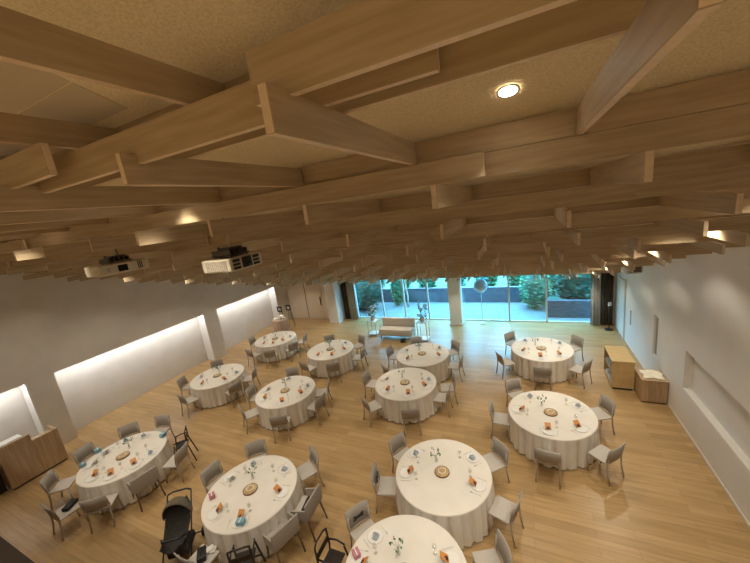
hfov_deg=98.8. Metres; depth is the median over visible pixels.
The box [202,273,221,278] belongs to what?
ceiling beam
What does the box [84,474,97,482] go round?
dinner plate
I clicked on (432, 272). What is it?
ceiling beam
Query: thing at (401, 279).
window
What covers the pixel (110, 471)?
menu card
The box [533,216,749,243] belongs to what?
ceiling beam
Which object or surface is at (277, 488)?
menu card
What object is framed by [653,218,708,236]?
ceiling beam
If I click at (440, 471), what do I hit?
wood slice
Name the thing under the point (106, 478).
dinner plate
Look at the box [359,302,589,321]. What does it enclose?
ground
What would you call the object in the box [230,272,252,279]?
ceiling beam
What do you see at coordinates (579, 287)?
bush
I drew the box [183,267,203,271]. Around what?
ceiling beam
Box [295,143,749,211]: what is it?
ceiling beam
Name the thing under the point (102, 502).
dining chair
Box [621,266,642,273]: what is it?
ceiling speaker
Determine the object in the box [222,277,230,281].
ceiling beam
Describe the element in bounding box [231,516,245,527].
dinner plate
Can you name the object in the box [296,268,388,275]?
ceiling beam
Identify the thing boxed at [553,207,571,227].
ceiling beam
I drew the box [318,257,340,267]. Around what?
ceiling beam
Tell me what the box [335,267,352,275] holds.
ceiling beam
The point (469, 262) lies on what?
ceiling beam
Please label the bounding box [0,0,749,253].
ceiling
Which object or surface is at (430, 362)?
tablecloth
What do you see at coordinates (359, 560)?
dinner plate
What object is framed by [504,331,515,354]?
dining chair
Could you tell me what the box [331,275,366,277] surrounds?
ceiling beam
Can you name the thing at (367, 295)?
bush
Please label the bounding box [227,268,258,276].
ceiling beam
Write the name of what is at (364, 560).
menu card
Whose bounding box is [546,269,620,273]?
ceiling beam
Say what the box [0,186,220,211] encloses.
ceiling beam
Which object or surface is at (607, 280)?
curtain
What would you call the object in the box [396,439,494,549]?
tablecloth
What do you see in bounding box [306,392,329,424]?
dining chair
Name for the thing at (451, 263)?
ceiling beam
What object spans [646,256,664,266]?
ceiling beam
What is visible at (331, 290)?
wall pillar
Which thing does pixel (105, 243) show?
ceiling beam
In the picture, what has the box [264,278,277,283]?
ceiling beam
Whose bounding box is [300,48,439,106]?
ceiling beam
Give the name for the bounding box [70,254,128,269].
ceiling beam
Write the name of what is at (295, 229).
ceiling beam
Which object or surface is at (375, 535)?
folded napkin
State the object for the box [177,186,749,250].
ceiling beam
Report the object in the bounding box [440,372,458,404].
dining chair
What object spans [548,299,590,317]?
wall
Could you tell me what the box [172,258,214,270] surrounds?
ceiling beam
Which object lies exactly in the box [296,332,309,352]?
dining chair
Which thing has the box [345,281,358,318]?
curtain
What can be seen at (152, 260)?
ceiling beam
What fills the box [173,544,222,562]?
dining chair
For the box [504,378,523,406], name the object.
dining chair
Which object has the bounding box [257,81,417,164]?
ceiling beam
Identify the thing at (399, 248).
ceiling beam
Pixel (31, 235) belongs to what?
ceiling beam
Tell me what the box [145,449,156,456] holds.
dinner plate
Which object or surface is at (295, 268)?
ceiling beam
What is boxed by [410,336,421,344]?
dining chair
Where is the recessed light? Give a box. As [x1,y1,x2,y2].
[496,84,519,98]
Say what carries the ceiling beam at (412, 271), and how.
attached to the ceiling beam
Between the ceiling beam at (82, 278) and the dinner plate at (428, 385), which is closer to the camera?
the dinner plate at (428, 385)
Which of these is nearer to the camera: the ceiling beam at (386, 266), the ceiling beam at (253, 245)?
the ceiling beam at (253, 245)
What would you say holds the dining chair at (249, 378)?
on the floor
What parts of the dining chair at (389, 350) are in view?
backrest, seat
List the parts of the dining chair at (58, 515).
leg, backrest, leg, seat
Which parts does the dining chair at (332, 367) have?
backrest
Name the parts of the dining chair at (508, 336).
backrest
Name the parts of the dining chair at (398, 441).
leg, backrest, seat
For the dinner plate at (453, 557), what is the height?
0.016 m
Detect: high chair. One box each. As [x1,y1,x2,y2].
[173,425,197,468]
[226,538,265,562]
[314,528,348,562]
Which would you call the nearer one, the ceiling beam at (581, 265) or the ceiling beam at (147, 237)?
the ceiling beam at (147, 237)
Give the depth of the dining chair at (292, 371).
11.26 m
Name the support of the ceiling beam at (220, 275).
attached to the ceiling
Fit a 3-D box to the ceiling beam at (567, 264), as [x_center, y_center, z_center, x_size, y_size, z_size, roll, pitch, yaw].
[3.619,-0.420,9.553,3.920,0.140,0.034,-2,14,25]
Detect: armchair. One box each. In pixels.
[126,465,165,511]
[262,512,305,562]
[290,483,327,541]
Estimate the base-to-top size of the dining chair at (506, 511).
0.803 m
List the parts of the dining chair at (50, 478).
leg, backrest, leg, seat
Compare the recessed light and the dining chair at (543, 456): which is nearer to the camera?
the recessed light
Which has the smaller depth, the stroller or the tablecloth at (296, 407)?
the stroller
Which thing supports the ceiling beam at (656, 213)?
attached to the ceiling beam at (649, 201)
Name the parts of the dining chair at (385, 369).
backrest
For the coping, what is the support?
on the wall at (468, 294)
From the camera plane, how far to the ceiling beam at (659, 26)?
0.78 m
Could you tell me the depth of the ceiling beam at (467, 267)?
7.95 m
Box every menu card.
[91,469,98,476]
[107,467,113,475]
[130,457,136,465]
[216,502,222,513]
[237,509,244,516]
[273,484,281,493]
[361,556,368,562]
[407,465,413,473]
[439,550,448,562]
[469,476,476,486]
[544,422,551,429]
[573,420,581,427]
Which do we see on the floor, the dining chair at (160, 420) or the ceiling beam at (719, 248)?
the dining chair at (160, 420)
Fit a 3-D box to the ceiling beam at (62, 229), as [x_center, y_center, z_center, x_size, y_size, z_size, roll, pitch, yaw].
[-4.285,-0.500,3.373,0.034,0.134,1.681,-2,14,25]
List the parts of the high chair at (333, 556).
rail, backrest, leg, seat, armrest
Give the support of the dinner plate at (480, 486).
on the tablecloth at (448, 502)
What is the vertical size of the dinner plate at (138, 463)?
0.016 m
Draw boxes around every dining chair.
[39,469,75,510]
[40,502,87,541]
[72,441,95,468]
[78,492,124,533]
[117,421,139,439]
[154,415,174,436]
[162,441,194,482]
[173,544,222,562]
[176,375,189,395]
[176,393,201,417]
[199,459,223,493]
[210,359,223,367]
[225,380,245,407]
[238,403,261,433]
[242,367,260,390]
[244,349,262,367]
[244,384,256,409]
[244,439,267,459]
[248,335,255,350]
[263,349,279,368]
[269,415,293,443]
[285,341,300,361]
[285,367,299,376]
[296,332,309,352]
[296,445,324,494]
[298,361,318,377]
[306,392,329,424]
[316,377,332,409]
[323,334,334,341]
[326,362,341,384]
[344,499,373,548]
[352,346,367,370]
[353,335,366,354]
[360,395,384,427]
[361,369,376,398]
[371,462,397,513]
[381,364,394,373]
[386,345,396,368]
[388,432,408,472]
[401,408,421,437]
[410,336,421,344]
[433,383,452,416]
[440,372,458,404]
[448,340,459,361]
[448,355,464,381]
[472,529,512,562]
[482,437,509,482]
[488,399,510,441]
[488,490,523,548]
[495,350,515,378]
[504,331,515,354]
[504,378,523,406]
[533,367,551,391]
[534,448,561,489]
[568,359,592,388]
[570,334,583,360]
[587,442,625,486]
[591,394,615,434]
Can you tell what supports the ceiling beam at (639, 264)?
attached to the ceiling beam
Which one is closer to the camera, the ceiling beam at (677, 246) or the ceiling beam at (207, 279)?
the ceiling beam at (677, 246)
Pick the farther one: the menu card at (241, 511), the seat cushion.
the seat cushion
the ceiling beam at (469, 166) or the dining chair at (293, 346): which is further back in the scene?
the dining chair at (293, 346)
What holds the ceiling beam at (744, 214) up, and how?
attached to the ceiling
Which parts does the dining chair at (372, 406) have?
backrest, seat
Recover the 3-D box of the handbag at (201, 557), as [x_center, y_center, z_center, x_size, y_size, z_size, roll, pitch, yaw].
[-2.939,4.588,5.437,0.140,0.171,0.240,-13,14,-23]
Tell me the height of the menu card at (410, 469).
0.097 m
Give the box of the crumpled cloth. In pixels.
[639,369,665,379]
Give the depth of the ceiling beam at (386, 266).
9.21 m
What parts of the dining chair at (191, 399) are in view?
backrest, seat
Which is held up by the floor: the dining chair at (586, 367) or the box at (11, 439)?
the dining chair at (586, 367)
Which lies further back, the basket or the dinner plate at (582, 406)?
the dinner plate at (582, 406)
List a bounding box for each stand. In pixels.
[366,305,379,335]
[416,300,430,342]
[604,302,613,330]
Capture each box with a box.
[0,434,22,447]
[79,461,86,467]
[94,446,101,453]
[159,431,166,437]
[208,491,214,500]
[235,517,245,526]
[351,546,360,560]
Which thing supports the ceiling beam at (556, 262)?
attached to the ceiling beam
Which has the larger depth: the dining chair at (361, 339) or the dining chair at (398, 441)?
the dining chair at (361, 339)
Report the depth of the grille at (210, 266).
3.37 m
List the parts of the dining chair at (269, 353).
backrest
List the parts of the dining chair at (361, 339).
seat, backrest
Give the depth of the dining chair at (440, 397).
8.90 m
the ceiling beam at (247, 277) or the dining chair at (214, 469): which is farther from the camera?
the ceiling beam at (247, 277)
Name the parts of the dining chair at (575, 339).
seat, backrest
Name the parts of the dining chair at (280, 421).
backrest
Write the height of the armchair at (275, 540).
0.793 m
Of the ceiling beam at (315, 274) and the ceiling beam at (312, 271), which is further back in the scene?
the ceiling beam at (315, 274)
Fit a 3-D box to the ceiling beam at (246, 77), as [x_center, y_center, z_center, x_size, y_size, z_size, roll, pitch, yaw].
[-4.043,-0.783,3.133,16.236,0.142,0.034,-2,14,25]
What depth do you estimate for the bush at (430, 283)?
20.19 m
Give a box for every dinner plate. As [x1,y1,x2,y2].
[84,460,95,468]
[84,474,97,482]
[98,449,110,455]
[103,472,116,480]
[128,461,140,468]
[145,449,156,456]
[207,508,221,519]
[223,472,235,481]
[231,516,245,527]
[247,459,258,467]
[276,486,288,497]
[279,465,290,473]
[350,553,365,562]
[368,529,382,543]
[399,468,411,477]
[404,393,412,397]
[410,449,420,457]
[423,383,431,387]
[443,550,459,562]
[466,453,478,462]
[471,480,485,491]
[512,406,522,412]
[524,393,534,398]
[542,428,555,434]
[572,403,584,408]
[574,425,587,432]
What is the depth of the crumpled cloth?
8.36 m
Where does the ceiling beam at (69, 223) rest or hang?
attached to the ceiling
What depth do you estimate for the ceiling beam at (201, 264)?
8.01 m
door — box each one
[286,283,308,317]
[303,282,325,318]
[320,282,328,318]
[616,275,623,335]
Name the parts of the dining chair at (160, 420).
seat, backrest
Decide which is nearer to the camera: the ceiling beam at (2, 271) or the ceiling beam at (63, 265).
the ceiling beam at (63, 265)
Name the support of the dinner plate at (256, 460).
on the tablecloth at (265, 514)
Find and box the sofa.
[379,317,415,338]
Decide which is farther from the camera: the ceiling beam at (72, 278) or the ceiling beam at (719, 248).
the ceiling beam at (72, 278)
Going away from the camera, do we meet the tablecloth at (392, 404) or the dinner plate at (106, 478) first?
the dinner plate at (106, 478)
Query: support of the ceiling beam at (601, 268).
attached to the wall at (701, 302)
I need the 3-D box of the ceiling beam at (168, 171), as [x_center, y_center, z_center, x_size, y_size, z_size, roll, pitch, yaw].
[-0.841,-0.650,1.959,0.034,0.134,1.281,-2,14,25]
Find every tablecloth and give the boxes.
[76,431,173,513]
[190,364,248,407]
[201,455,303,562]
[255,331,298,361]
[255,376,318,430]
[273,317,289,331]
[307,340,355,377]
[346,515,466,562]
[375,367,438,423]
[396,343,450,383]
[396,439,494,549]
[508,391,599,469]
[511,337,574,382]
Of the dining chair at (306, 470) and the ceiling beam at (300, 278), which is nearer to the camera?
the dining chair at (306, 470)
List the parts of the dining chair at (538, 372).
backrest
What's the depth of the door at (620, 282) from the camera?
12.04 m
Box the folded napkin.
[372,532,379,539]
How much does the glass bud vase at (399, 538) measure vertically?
0.282 m
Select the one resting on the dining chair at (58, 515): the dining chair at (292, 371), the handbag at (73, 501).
the handbag at (73, 501)
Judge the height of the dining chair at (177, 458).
0.803 m
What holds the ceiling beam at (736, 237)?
attached to the ceiling beam
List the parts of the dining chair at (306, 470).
seat, backrest, leg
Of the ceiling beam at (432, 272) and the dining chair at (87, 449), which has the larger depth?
the ceiling beam at (432, 272)
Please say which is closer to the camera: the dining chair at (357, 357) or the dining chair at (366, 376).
the dining chair at (366, 376)
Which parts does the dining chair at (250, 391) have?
backrest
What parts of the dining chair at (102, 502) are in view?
leg, backrest, rail, seat, leg, leg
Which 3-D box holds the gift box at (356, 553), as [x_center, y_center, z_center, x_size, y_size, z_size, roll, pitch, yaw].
[-0.285,4.122,4.874,0.106,0.088,0.130,-14,14,-25]
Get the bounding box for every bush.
[355,280,383,309]
[389,280,404,304]
[403,279,411,287]
[416,279,437,287]
[445,277,466,285]
[471,276,497,286]
[505,275,523,285]
[518,275,552,309]
[547,274,560,294]
[552,274,590,299]
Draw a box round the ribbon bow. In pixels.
[353,510,363,521]
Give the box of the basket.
[167,529,195,559]
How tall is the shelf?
0.018 m
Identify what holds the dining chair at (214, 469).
on the floor
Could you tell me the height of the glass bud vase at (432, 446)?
0.282 m
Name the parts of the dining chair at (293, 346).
backrest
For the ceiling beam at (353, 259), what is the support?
attached to the ceiling
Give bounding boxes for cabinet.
[0,425,67,489]
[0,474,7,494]
[604,345,634,389]
[634,368,668,403]
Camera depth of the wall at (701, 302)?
6.45 m
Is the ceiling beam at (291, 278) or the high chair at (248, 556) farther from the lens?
the ceiling beam at (291, 278)
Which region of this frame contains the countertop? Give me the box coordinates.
[31,430,49,439]
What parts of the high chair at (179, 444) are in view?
seat, leg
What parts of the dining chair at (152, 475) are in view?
armrest, leg, backrest, leg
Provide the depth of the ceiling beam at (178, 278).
11.06 m
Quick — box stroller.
[160,487,204,562]
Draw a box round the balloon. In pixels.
[473,279,487,323]
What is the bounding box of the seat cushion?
[379,326,413,331]
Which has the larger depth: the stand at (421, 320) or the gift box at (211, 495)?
the stand at (421, 320)
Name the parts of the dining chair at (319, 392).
seat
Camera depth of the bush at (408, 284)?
21.27 m
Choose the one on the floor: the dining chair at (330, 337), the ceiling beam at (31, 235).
the dining chair at (330, 337)
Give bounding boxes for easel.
[285,305,295,326]
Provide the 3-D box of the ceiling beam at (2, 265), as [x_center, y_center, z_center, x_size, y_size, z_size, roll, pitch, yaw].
[-9.445,-0.357,7.821,2.456,0.140,0.034,-2,14,25]
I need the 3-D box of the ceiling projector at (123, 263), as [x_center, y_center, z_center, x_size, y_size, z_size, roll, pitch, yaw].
[-3.664,-0.458,4.487,0.407,0.680,0.620,-1,14,28]
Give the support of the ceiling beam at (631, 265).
attached to the ceiling
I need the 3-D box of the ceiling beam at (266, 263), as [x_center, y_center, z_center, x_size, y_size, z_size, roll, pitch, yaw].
[-2.477,-0.411,7.222,0.034,0.134,1.338,-2,14,25]
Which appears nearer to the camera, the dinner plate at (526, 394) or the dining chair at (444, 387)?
the dinner plate at (526, 394)
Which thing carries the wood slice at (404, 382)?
on the tablecloth at (392, 404)
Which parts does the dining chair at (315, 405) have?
seat, backrest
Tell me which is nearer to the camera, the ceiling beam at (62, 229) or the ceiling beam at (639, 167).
the ceiling beam at (639, 167)
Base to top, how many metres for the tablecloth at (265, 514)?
0.704 m
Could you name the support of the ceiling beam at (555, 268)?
attached to the ceiling
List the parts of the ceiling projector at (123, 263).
casing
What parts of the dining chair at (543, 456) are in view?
leg, backrest, rail, leg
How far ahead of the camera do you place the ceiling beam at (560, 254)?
5.23 m
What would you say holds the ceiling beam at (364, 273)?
attached to the ceiling beam
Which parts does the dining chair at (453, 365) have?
seat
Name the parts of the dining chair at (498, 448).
seat, backrest, leg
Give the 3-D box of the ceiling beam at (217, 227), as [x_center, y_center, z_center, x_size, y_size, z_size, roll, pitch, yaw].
[-1.060,-0.592,3.169,0.034,0.134,1.324,-2,14,25]
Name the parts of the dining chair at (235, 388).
backrest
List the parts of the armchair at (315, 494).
armrest, seat, armrest, leg, backrest, leg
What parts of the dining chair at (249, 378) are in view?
seat, backrest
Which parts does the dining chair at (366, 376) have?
backrest, seat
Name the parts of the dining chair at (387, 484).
leg, backrest, seat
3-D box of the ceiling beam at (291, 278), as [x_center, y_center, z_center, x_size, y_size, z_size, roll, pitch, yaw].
[-3.423,-0.160,13.343,0.034,0.134,1.292,-2,14,25]
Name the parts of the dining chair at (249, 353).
backrest, seat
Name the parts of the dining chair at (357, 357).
seat, backrest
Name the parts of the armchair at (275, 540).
armrest, seat, backrest, leg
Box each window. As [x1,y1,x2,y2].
[354,280,384,317]
[380,279,405,316]
[402,279,429,319]
[426,283,449,319]
[464,280,509,320]
[508,275,546,321]
[546,275,589,322]
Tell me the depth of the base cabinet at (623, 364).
8.91 m
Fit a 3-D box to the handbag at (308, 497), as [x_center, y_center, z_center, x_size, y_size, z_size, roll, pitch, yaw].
[-1.296,4.215,6.106,0.100,0.171,0.300,-4,13,16]
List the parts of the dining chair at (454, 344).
seat, backrest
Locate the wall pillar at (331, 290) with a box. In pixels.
[323,281,342,322]
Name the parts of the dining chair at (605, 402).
seat, backrest, leg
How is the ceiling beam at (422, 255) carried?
attached to the ceiling
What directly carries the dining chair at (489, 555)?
on the floor
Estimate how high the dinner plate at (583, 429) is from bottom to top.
0.016 m
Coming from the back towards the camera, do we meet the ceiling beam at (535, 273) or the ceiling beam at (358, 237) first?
the ceiling beam at (535, 273)
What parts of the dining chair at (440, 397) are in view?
seat, backrest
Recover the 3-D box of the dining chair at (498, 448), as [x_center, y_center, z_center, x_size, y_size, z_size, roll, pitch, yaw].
[2.436,3.741,6.626,0.489,0.803,0.464,-12,13,-18]
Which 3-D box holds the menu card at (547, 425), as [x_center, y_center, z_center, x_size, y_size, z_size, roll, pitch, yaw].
[3.710,3.104,6.897,0.116,0.097,0.118,-4,13,17]
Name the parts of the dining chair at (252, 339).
backrest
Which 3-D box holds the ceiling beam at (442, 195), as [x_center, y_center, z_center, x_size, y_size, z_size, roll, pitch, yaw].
[0.601,-0.638,2.368,0.034,0.134,1.354,-2,14,25]
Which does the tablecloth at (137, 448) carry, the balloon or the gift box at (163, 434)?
the gift box at (163, 434)
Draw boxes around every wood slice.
[116,451,129,460]
[243,483,257,495]
[280,388,289,392]
[400,379,409,384]
[435,466,448,477]
[536,346,545,349]
[544,408,557,416]
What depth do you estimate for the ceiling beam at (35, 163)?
1.59 m
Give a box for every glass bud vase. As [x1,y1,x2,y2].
[245,463,256,476]
[389,536,402,552]
[430,446,440,457]
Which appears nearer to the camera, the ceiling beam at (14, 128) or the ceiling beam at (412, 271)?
the ceiling beam at (14, 128)
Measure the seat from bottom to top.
0.607 m
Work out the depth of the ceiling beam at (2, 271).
7.41 m
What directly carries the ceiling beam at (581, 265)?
attached to the ceiling
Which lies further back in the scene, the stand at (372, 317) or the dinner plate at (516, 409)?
the stand at (372, 317)
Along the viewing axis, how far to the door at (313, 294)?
18.65 m
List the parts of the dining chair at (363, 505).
leg, backrest, rail, seat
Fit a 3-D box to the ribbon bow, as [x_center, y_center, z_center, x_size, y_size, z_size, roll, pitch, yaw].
[-0.287,4.072,5.581,0.200,0.085,0.034,-16,15,-33]
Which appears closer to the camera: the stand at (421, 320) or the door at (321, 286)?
the stand at (421, 320)
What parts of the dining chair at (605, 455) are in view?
leg, seat, leg, backrest, leg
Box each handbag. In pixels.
[61,498,78,511]
[196,545,206,562]
[301,496,309,510]
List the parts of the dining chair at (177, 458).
seat, leg, backrest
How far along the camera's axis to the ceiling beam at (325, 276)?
10.97 m
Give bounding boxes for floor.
[0,318,749,562]
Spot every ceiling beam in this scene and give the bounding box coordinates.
[0,6,224,105]
[0,112,114,149]
[0,142,57,188]
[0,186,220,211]
[0,205,157,224]
[0,218,108,232]
[0,227,68,236]
[0,234,35,240]
[0,240,24,252]
[0,252,15,262]
[0,262,9,267]
[0,264,35,274]
[6,262,53,274]
[8,69,749,241]
[10,251,93,266]
[12,248,43,260]
[22,259,79,273]
[22,270,67,279]
[25,216,164,248]
[27,80,264,192]
[28,268,83,273]
[41,241,91,257]
[46,257,100,271]
[52,73,249,157]
[53,269,84,278]
[66,275,85,281]
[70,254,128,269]
[74,0,739,185]
[78,276,98,280]
[88,234,136,251]
[92,236,208,257]
[96,249,176,264]
[99,273,119,279]
[115,152,303,186]
[117,271,143,278]
[123,275,139,281]
[134,224,209,245]
[137,269,167,277]
[138,264,201,270]
[138,277,160,283]
[140,274,159,281]
[144,260,186,271]
[148,257,157,262]
[149,152,484,228]
[155,276,177,282]
[157,254,211,262]
[159,266,202,276]
[161,271,194,279]
[170,276,183,281]
[171,241,245,261]
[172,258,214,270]
[172,278,191,283]
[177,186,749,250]
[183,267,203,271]
[183,271,203,278]
[185,278,204,283]
[190,280,201,284]
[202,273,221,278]
[202,276,225,282]
[207,211,304,236]
[207,223,312,244]
[207,279,221,283]
[208,274,227,280]
[220,237,288,250]
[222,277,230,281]
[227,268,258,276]
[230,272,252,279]
[239,275,253,281]
[241,261,280,272]
[245,0,576,106]
[248,228,431,252]
[248,279,257,283]
[253,267,275,275]
[253,271,276,278]
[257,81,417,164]
[261,213,749,253]
[261,251,295,261]
[261,253,391,267]
[261,274,278,280]
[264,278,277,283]
[268,269,310,274]
[273,263,342,270]
[274,244,406,260]
[275,259,311,270]
[279,269,302,277]
[280,231,340,251]
[282,277,296,282]
[284,273,301,279]
[286,265,311,273]
[289,247,335,262]
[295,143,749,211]
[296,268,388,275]
[297,275,306,280]
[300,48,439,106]
[302,199,382,224]
[303,268,326,276]
[307,271,325,278]
[311,183,636,233]
[314,272,381,276]
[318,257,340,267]
[319,265,397,271]
[320,274,332,280]
[327,277,382,280]
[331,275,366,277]
[333,270,350,277]
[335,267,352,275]
[340,243,380,259]
[343,258,418,267]
[343,273,357,279]
[345,225,396,247]
[353,261,375,271]
[361,254,387,265]
[361,269,368,276]
[368,265,385,273]
[369,272,381,278]
[377,271,471,275]
[382,270,425,273]
[387,273,460,276]
[389,264,480,270]
[392,238,609,259]
[393,268,402,275]
[397,260,474,267]
[398,276,473,279]
[399,270,410,277]
[403,264,416,272]
[405,239,433,255]
[416,250,435,262]
[416,272,424,278]
[418,233,532,250]
[419,250,553,262]
[424,273,493,277]
[426,267,435,274]
[430,184,472,208]
[430,197,749,239]
[430,269,438,276]
[437,263,573,271]
[439,218,467,238]
[442,256,455,267]
[445,261,455,270]
[461,271,509,273]
[464,265,470,272]
[472,266,574,272]
[475,254,610,263]
[477,246,484,259]
[477,273,546,276]
[479,103,749,177]
[481,260,566,267]
[483,234,495,250]
[492,259,495,268]
[494,272,545,274]
[496,253,501,265]
[512,267,620,272]
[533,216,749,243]
[543,243,549,256]
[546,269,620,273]
[549,271,622,274]
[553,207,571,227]
[554,241,744,256]
[555,249,562,261]
[563,228,580,245]
[567,255,685,262]
[574,260,665,265]
[575,263,652,267]
[576,0,723,134]
[578,263,584,271]
[590,150,654,185]
[590,254,602,265]
[605,267,612,274]
[610,229,749,246]
[611,249,711,258]
[614,237,640,250]
[616,246,636,258]
[621,261,634,269]
[621,264,632,272]
[636,165,749,198]
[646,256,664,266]
[648,251,671,262]
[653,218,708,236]
[658,192,743,214]
[688,241,725,254]
[707,230,749,245]
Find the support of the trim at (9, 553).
attached to the wall at (85, 350)
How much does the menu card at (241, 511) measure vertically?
0.097 m
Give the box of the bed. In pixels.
[383,276,564,299]
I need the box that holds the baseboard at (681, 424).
[624,338,749,528]
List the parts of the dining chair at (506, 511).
leg, seat, leg, backrest, leg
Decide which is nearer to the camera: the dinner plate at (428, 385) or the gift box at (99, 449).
the gift box at (99, 449)
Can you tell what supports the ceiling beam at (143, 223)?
attached to the ceiling beam at (730, 89)
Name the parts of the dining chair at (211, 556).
backrest, seat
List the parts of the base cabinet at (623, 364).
panel, panel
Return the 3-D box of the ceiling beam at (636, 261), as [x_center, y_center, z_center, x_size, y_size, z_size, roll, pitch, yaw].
[6.292,-0.516,8.370,2.046,0.140,0.034,-2,14,25]
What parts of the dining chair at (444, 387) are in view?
seat, backrest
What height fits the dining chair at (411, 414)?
0.803 m
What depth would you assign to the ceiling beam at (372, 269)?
7.93 m
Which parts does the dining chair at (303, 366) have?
backrest, seat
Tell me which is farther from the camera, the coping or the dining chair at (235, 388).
the coping
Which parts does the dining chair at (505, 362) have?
backrest, seat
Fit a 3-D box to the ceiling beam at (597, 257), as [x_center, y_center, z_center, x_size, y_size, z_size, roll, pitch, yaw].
[4.285,-0.517,6.280,0.034,0.134,1.346,-2,14,25]
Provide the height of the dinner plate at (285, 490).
0.016 m
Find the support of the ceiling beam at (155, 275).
attached to the ceiling
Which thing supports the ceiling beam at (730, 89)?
attached to the ceiling
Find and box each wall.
[0,262,291,443]
[286,273,615,323]
[376,287,522,301]
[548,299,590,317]
[615,241,749,523]
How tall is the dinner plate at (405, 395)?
0.016 m
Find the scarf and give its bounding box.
[206,544,216,553]
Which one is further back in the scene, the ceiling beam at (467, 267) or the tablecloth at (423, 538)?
the ceiling beam at (467, 267)
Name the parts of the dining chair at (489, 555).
seat, backrest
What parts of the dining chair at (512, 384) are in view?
backrest, seat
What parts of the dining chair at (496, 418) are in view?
backrest, seat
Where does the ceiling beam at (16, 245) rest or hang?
attached to the ceiling beam at (730, 89)
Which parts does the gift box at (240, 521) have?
lid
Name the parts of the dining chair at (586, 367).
seat, backrest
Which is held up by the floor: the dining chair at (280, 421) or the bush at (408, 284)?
the dining chair at (280, 421)
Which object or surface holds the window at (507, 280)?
in the wall at (339, 286)
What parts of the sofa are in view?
seat, backrest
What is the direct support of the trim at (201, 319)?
attached to the wall at (85, 350)
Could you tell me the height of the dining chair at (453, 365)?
0.803 m
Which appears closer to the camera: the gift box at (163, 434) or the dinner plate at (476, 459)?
the dinner plate at (476, 459)
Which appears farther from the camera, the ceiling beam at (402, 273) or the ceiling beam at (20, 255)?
the ceiling beam at (402, 273)
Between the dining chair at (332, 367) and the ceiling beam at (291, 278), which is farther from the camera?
the ceiling beam at (291, 278)
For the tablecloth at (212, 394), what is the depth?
11.07 m
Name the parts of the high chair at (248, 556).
rail, backrest, seat, leg, leg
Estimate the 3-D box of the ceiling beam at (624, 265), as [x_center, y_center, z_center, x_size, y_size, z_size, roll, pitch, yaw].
[6.667,-0.454,8.561,0.034,0.134,1.314,-2,14,25]
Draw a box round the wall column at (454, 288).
[447,278,463,323]
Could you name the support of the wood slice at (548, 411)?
on the tablecloth at (525, 435)
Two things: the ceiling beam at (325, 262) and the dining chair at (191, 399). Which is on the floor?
the dining chair at (191, 399)
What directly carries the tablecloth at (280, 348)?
on the round table
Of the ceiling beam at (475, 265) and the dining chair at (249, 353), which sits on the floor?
the dining chair at (249, 353)
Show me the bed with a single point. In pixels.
(441, 281)
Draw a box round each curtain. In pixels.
[340,282,350,318]
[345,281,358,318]
[590,273,599,325]
[600,273,613,325]
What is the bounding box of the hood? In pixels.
[162,496,192,520]
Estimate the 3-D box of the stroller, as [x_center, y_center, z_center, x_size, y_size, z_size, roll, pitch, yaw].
[-3.635,4.585,5.929,0.582,1.060,0.895,-10,13,-11]
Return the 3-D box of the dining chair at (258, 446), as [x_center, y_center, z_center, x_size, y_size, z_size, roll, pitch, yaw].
[-2.750,4.238,7.546,0.464,0.803,0.489,-11,13,-16]
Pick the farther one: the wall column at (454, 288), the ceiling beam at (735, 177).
the wall column at (454, 288)
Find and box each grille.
[205,261,227,271]
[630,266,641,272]
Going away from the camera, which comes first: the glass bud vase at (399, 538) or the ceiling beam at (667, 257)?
the glass bud vase at (399, 538)
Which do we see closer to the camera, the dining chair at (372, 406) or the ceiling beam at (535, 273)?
the dining chair at (372, 406)
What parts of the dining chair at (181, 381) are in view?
backrest, seat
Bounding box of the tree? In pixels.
[398,279,408,306]
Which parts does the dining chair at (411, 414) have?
backrest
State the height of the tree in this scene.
3.232 m
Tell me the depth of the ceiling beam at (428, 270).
8.32 m
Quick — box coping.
[382,286,521,289]
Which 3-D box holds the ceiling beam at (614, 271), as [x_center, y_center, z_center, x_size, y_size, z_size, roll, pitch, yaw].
[7.871,-0.361,12.063,2.356,0.140,0.034,-2,14,25]
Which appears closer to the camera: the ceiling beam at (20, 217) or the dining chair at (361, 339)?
the ceiling beam at (20, 217)
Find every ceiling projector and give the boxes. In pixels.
[84,236,149,277]
[202,218,261,273]
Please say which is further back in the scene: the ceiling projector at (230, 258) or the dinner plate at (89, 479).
the dinner plate at (89, 479)
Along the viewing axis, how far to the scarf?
5.52 m
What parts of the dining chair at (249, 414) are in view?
seat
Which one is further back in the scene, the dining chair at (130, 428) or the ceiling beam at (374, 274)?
the ceiling beam at (374, 274)
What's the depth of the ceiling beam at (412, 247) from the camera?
4.33 m
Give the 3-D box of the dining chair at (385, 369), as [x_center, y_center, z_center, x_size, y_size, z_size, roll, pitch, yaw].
[0.532,3.088,10.681,0.489,0.803,0.464,-14,14,-26]
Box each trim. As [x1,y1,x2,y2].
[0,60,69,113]
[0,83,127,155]
[0,536,34,562]
[19,384,45,433]
[197,314,215,359]
[268,287,279,317]
[622,279,626,338]
[655,317,658,354]
[683,388,749,471]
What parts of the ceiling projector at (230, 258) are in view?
rod, casing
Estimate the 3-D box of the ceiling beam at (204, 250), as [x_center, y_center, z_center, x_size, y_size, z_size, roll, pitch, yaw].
[-2.502,-0.504,4.981,0.034,0.134,1.324,-2,14,25]
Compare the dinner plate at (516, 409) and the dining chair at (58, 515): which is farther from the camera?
the dinner plate at (516, 409)
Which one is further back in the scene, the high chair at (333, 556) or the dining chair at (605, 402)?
the dining chair at (605, 402)
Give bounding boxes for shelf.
[417,320,427,323]

